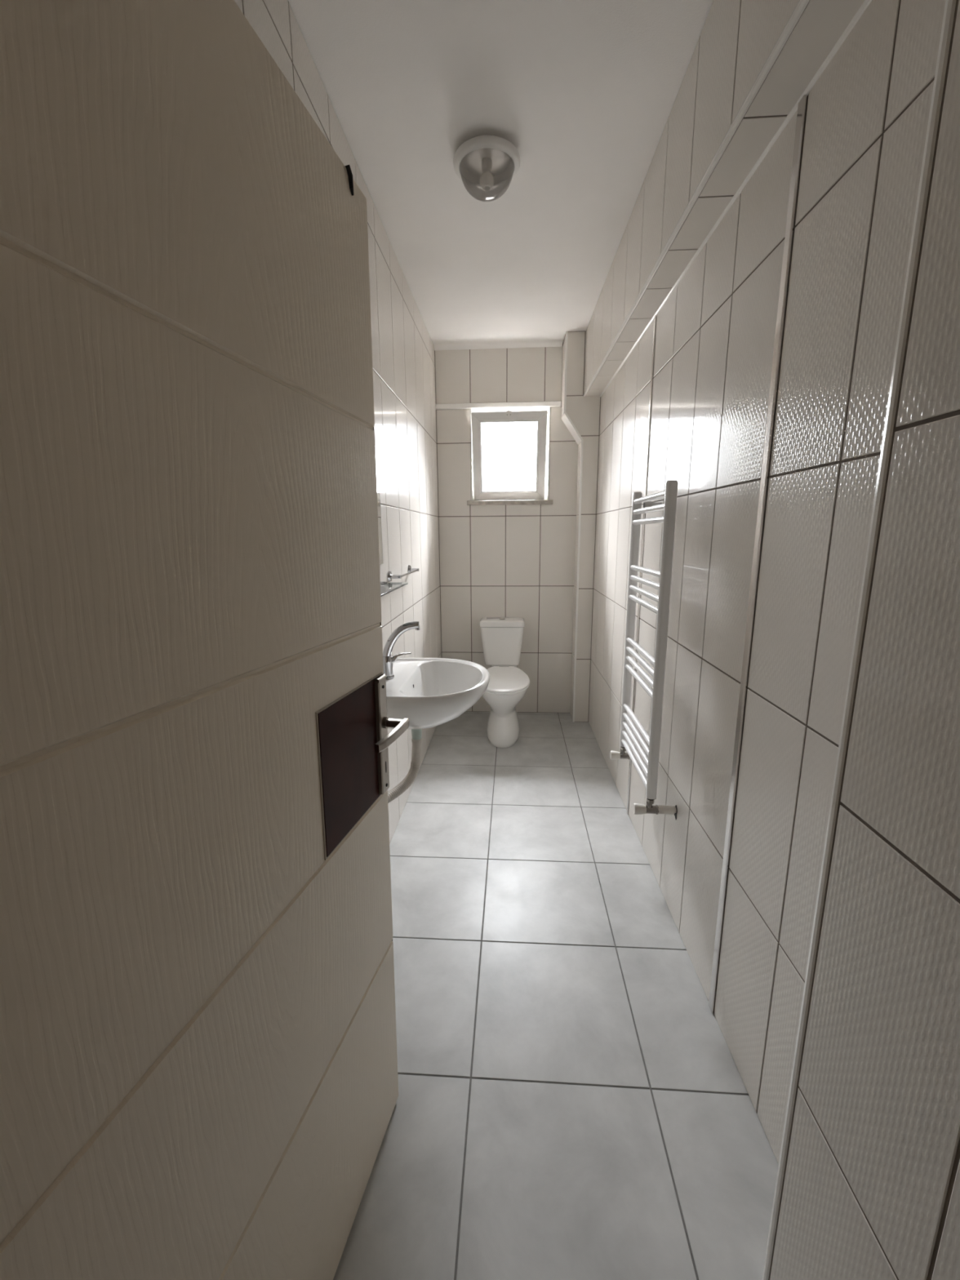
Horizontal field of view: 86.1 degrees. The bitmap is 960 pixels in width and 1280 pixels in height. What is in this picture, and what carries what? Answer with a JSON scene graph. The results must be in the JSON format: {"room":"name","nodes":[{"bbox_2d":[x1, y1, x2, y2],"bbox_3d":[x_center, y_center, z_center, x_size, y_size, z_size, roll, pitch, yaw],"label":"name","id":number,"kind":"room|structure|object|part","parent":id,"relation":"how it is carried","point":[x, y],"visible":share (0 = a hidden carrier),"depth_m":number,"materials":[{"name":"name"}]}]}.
{"room":"bathroom","nodes":[
{"label":"bathroom","id":0,"kind":"room"},
{"bbox_2d":[234,0,441,844],"bbox_3d":[-0.483,-0.359,2.024,0.140,2.810,4.000,0,12,4],"label":"wall","id":1,"kind":"structure","parent":0,"point":[403,359],"depth_m":2.40,"materials":[{"name":"beige tile"}]},
{"bbox_2d":[375,445,383,564],"bbox_3d":[-0.425,-0.478,1.781,0.005,0.460,0.620,0,12,4],"label":"wall mirror","id":2,"kind":"object","parent":1,"relation":"attached to","point":[380,527],"visible":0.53,"depth_m":2.06,"materials":[{"name":"silver metal"}]},
{"bbox_2d":[380,581,408,596],"bbox_3d":[-0.369,-0.185,1.880,0.108,0.018,0.522,0,12,4],"label":"glass shelf","id":3,"kind":"object","parent":1,"relation":"attached to","point":[386,588],"visible":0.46,"depth_m":1.97,"materials":[{"name":"clear glass"}]},
{"bbox_2d":[387,564,418,582],"bbox_3d":[-0.359,-0.323,2.466,0.052,0.048,0.483,0,12,4],"label":"towel bar","id":4,"kind":"object","parent":1,"relation":"attached to","point":[390,576],"visible":1,"depth_m":2.26,"materials":[{"name":"silver metal"}]},
{"bbox_3d":[-0.369,-0.277,2.254,0.044,0.017,0.017,0,12,4],"label":"arm","id":5,"kind":"part","parent":4,"relation":"part of","materials":[{"name":"silver metal"}]},
{"bbox_2d":[386,657,489,728],"bbox_3d":[-0.189,0.228,2.019,0.455,0.188,0.572,0,12,4],"label":"basin","id":6,"kind":"object","parent":1,"relation":"attached to","point":[429,692],"visible":0.89,"depth_m":1.95,"materials":[{"name":"white ceramic"}]},
{"bbox_2d":[382,621,419,679],"bbox_3d":[-0.307,0.037,1.972,0.158,0.221,0.052,0,12,4],"label":"faucet","id":7,"kind":"object","parent":6,"relation":"on","point":[388,660],"visible":0.92,"depth_m":1.96,"materials":[{"name":"silver metal"}]},
{"bbox_3d":[-0.304,0.011,1.966,0.152,0.167,0.031,0,12,4],"label":"spout","id":8,"kind":"part","parent":7,"relation":"part of","materials":[{"name":"silver metal"}]},
{"bbox_3d":[-0.305,0.070,1.979,0.080,0.044,0.028,0,12,4],"label":"lever","id":9,"kind":"part","parent":7,"relation":"part of","materials":[{"name":"silver metal"}]},
{"bbox_2d":[387,728,422,803],"bbox_3d":[-0.333,0.478,1.954,0.053,0.269,0.315,9,15,37],"label":"hose","id":10,"kind":"object","parent":6,"relation":"attached to","point":[416,740],"visible":0.73,"depth_m":2.03,"materials":[{"name":"grey plastic"}]},
{"bbox_2d":[288,0,713,350],"bbox_3d":[0.064,-1.504,0.866,2.300,0.146,5.750,0,12,4],"label":"ceiling","id":11,"kind":"structure","parent":0,"point":[585,92],"depth_m":1.61,"materials":[{"name":"white paint"}]},
{"bbox_2d":[453,134,520,201],"bbox_3d":[0.023,-1.572,1.737,0.226,0.126,0.226,0,12,4],"label":"ceiling lamp","id":12,"kind":"object","parent":11,"relation":"attached to","point":[485,162],"visible":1,"depth_m":1.73,"materials":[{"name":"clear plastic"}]},
{"bbox_2d":[481,157,492,173],"bbox_3d":[0.023,-1.602,1.731,0.036,0.046,0.036,0,12,4],"label":"socket","id":13,"kind":"object","parent":12,"relation":"attached to","point":[486,162],"depth_m":1.72,"materials":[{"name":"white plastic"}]},
{"bbox_3d":[0.023,-1.560,1.740,0.049,0.052,0.049,0,12,4],"label":"bulb","id":14,"kind":"part","parent":12,"relation":"part of","materials":[{"name":"white glass"}]},
{"bbox_2d":[434,342,577,712],"bbox_3d":[0.249,-0.739,3.832,2.200,2.810,0.220,0,12,4],"label":"wall","id":15,"kind":"structure","parent":0,"point":[503,560],"depth_m":3.72,"materials":[{"name":"beige tile"}]},
{"bbox_2d":[435,400,560,409],"bbox_3d":[0.124,-1.617,3.541,0.863,0.038,0.011,0,12,4],"label":"trim","id":16,"kind":"structure","parent":15,"relation":"attached to","point":[552,403],"depth_m":3.54,"materials":[{"name":"white plastic"}]},
{"bbox_2d":[466,407,553,505],"bbox_3d":[0.213,-1.292,3.652,0.611,0.647,0.302,0,12,4],"label":"window","id":17,"kind":"structure","parent":15,"relation":"in","point":[479,496],"depth_m":3.61,"materials":[{"name":"white plastic"}]},
{"bbox_3d":[0.216,-0.993,3.725,0.611,0.030,0.161,0,12,4],"label":"sill","id":18,"kind":"part","parent":17,"relation":"part of","materials":[{"name":"beige stone"}]},
{"bbox_3d":[0.221,-1.332,3.767,0.549,0.617,0.060,0,12,4],"label":"frame","id":19,"kind":"part","parent":17,"relation":"part of","materials":[{"name":"white plastic"}]},
{"bbox_2d":[333,711,778,1279],"bbox_3d":[0.084,1.156,1.417,2.300,0.120,5.750,0,12,4],"label":"floor","id":20,"kind":"structure","parent":0,"point":[573,1103],"depth_m":1.36,"materials":[{"name":"grey tile"}]},
{"bbox_2d":[479,617,529,747],"bbox_3d":[0.159,0.274,3.515,0.354,0.755,0.814,0,12,4],"label":"toilet","id":21,"kind":"object","parent":20,"relation":"on","point":[501,637],"visible":0.88,"depth_m":3.45,"materials":[{"name":"white ceramic"}]},
{"bbox_3d":[0.162,-0.131,3.756,0.326,0.044,0.178,0,12,4],"label":"cistern lid","id":22,"kind":"part","parent":21,"relation":"part of","materials":[{"name":"white ceramic"}]},
{"bbox_3d":[0.157,0.465,3.470,0.344,0.400,0.628,0,12,4],"label":"bowl","id":23,"kind":"part","parent":21,"relation":"part of","materials":[{"name":"white ceramic"}]},
{"bbox_3d":[0.153,0.271,3.394,0.348,0.012,0.577,0,12,4],"label":"seat","id":24,"kind":"part","parent":21,"relation":"part of","materials":[{"name":"white plastic"}]},
{"bbox_3d":[0.153,0.255,3.391,0.350,0.018,0.579,0,12,4],"label":"lid","id":25,"kind":"part","parent":21,"relation":"part of","materials":[{"name":"white plastic"}]},
{"bbox_2d":[561,330,600,721],"bbox_3d":[0.697,-0.696,3.608,0.277,2.610,0.198,0,12,4],"label":"column","id":26,"kind":"structure","parent":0,"point":[584,412],"depth_m":3.47,"materials":[{"name":"beige tile"}]},
{"bbox_2d":[564,331,583,721],"bbox_3d":[0.619,-0.676,3.520,0.133,2.608,0.016,0,12,4],"label":"trim","id":27,"kind":"structure","parent":26,"relation":"attached to","point":[566,332],"depth_m":3.48,"materials":[{"name":"white plastic"}]},
{"bbox_2d":[583,0,864,396],"bbox_3d":[0.691,-1.460,1.688,0.254,0.435,3.620,0,12,4],"label":"beam","id":28,"kind":"structure","parent":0,"point":[737,37],"depth_m":1.30,"materials":[{"name":"beige tile"}]},
{"bbox_2d":[583,0,809,396],"bbox_3d":[0.589,-1.251,1.738,0.013,0.013,3.620,0,12,3],"label":"trim","id":29,"kind":"structure","parent":28,"relation":"attached to","point":[801,5],"depth_m":1.17,"materials":[{"name":"white plastic"}]},
{"bbox_2d":[600,0,871,396],"bbox_3d":[0.692,-1.244,1.733,0.008,0.009,3.620,0,12,3],"label":"trim","id":30,"kind":"structure","parent":28,"relation":"attached to","point":[866,2],"depth_m":1.18,"materials":[{"name":"white plastic"}]},
{"bbox_2d":[588,0,945,1164],"bbox_3d":[0.824,-0.411,2.225,0.245,2.810,3.420,0,12,4],"label":"wall","id":31,"kind":"structure","parent":0,"point":[867,113],"depth_m":1.19,"materials":[{"name":"beige tile"}]},
{"bbox_2d":[626,315,657,814],"bbox_3d":[0.720,-0.231,2.310,0.006,2.223,0.021,0,12,4],"label":"trim","id":32,"kind":"structure","parent":31,"relation":"attached to","point":[655,316],"depth_m":2.22,"materials":[{"name":"white tile"}]},
{"bbox_2d":[609,480,677,819],"bbox_3d":[0.630,0.023,1.931,0.146,1.151,0.491,0,12,4],"label":"towel radiator","id":33,"kind":"object","parent":31,"relation":"attached to","point":[645,757],"visible":1,"depth_m":1.81,"materials":[{"name":"white metal"}]},
{"bbox_3d":[0.627,-0.062,2.145,0.034,1.072,0.030,0,12,4],"label":"post","id":34,"kind":"part","parent":33,"relation":"part of","materials":[{"name":"white metal"}]},
{"bbox_3d":[0.598,0.030,1.704,0.034,1.072,0.030,0,12,4],"label":"post","id":35,"kind":"part","parent":33,"relation":"part of","materials":[{"name":"white metal"}]},
{"bbox_2d":[708,94,807,1013],"bbox_3d":[0.664,-0.015,1.270,0.006,2.223,0.029,0,12,4],"label":"trim","id":36,"kind":"structure","parent":31,"relation":"attached to","point":[802,108],"depth_m":1.20,"materials":[{"name":"white plastic"}]},
{"bbox_2d":[768,0,959,1279],"bbox_3d":[0.657,-0.019,0.339,0.332,2.810,0.694,0,12,4],"label":"wall","id":37,"kind":"structure","parent":0,"point":[870,1190],"depth_m":0.61,"materials":[{"name":"beige tile"}]},
{"bbox_2d":[762,0,956,1279],"bbox_3d":[0.521,-0.089,0.683,0.018,2.608,0.020,0,12,4],"label":"trim","id":38,"kind":"structure","parent":37,"relation":"attached to","point":[949,7],"depth_m":0.67,"materials":[{"name":"white plastic"}]},
{"bbox_3d":[-0.104,0.032,0.121,1.178,2.810,0.150,0,12,4],"label":"wall","id":39,"kind":"structure","parent":0,"visible":0},
{"bbox_2d":[0,0,408,1279],"bbox_3d":[-0.272,0.244,0.698,0.103,1.934,0.806,2,11,12],"label":"door","id":40,"kind":"structure","parent":39,"relation":"in","point":[199,1079],"depth_m":0.53,"materials":[{"name":"beige paint"}]},
{"bbox_3d":[-0.180,0.180,0.987,0.050,0.022,0.130,2,11,12],"label":"lever","id":41,"kind":"part","parent":40,"relation":"part of","materials":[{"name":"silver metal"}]}
]}

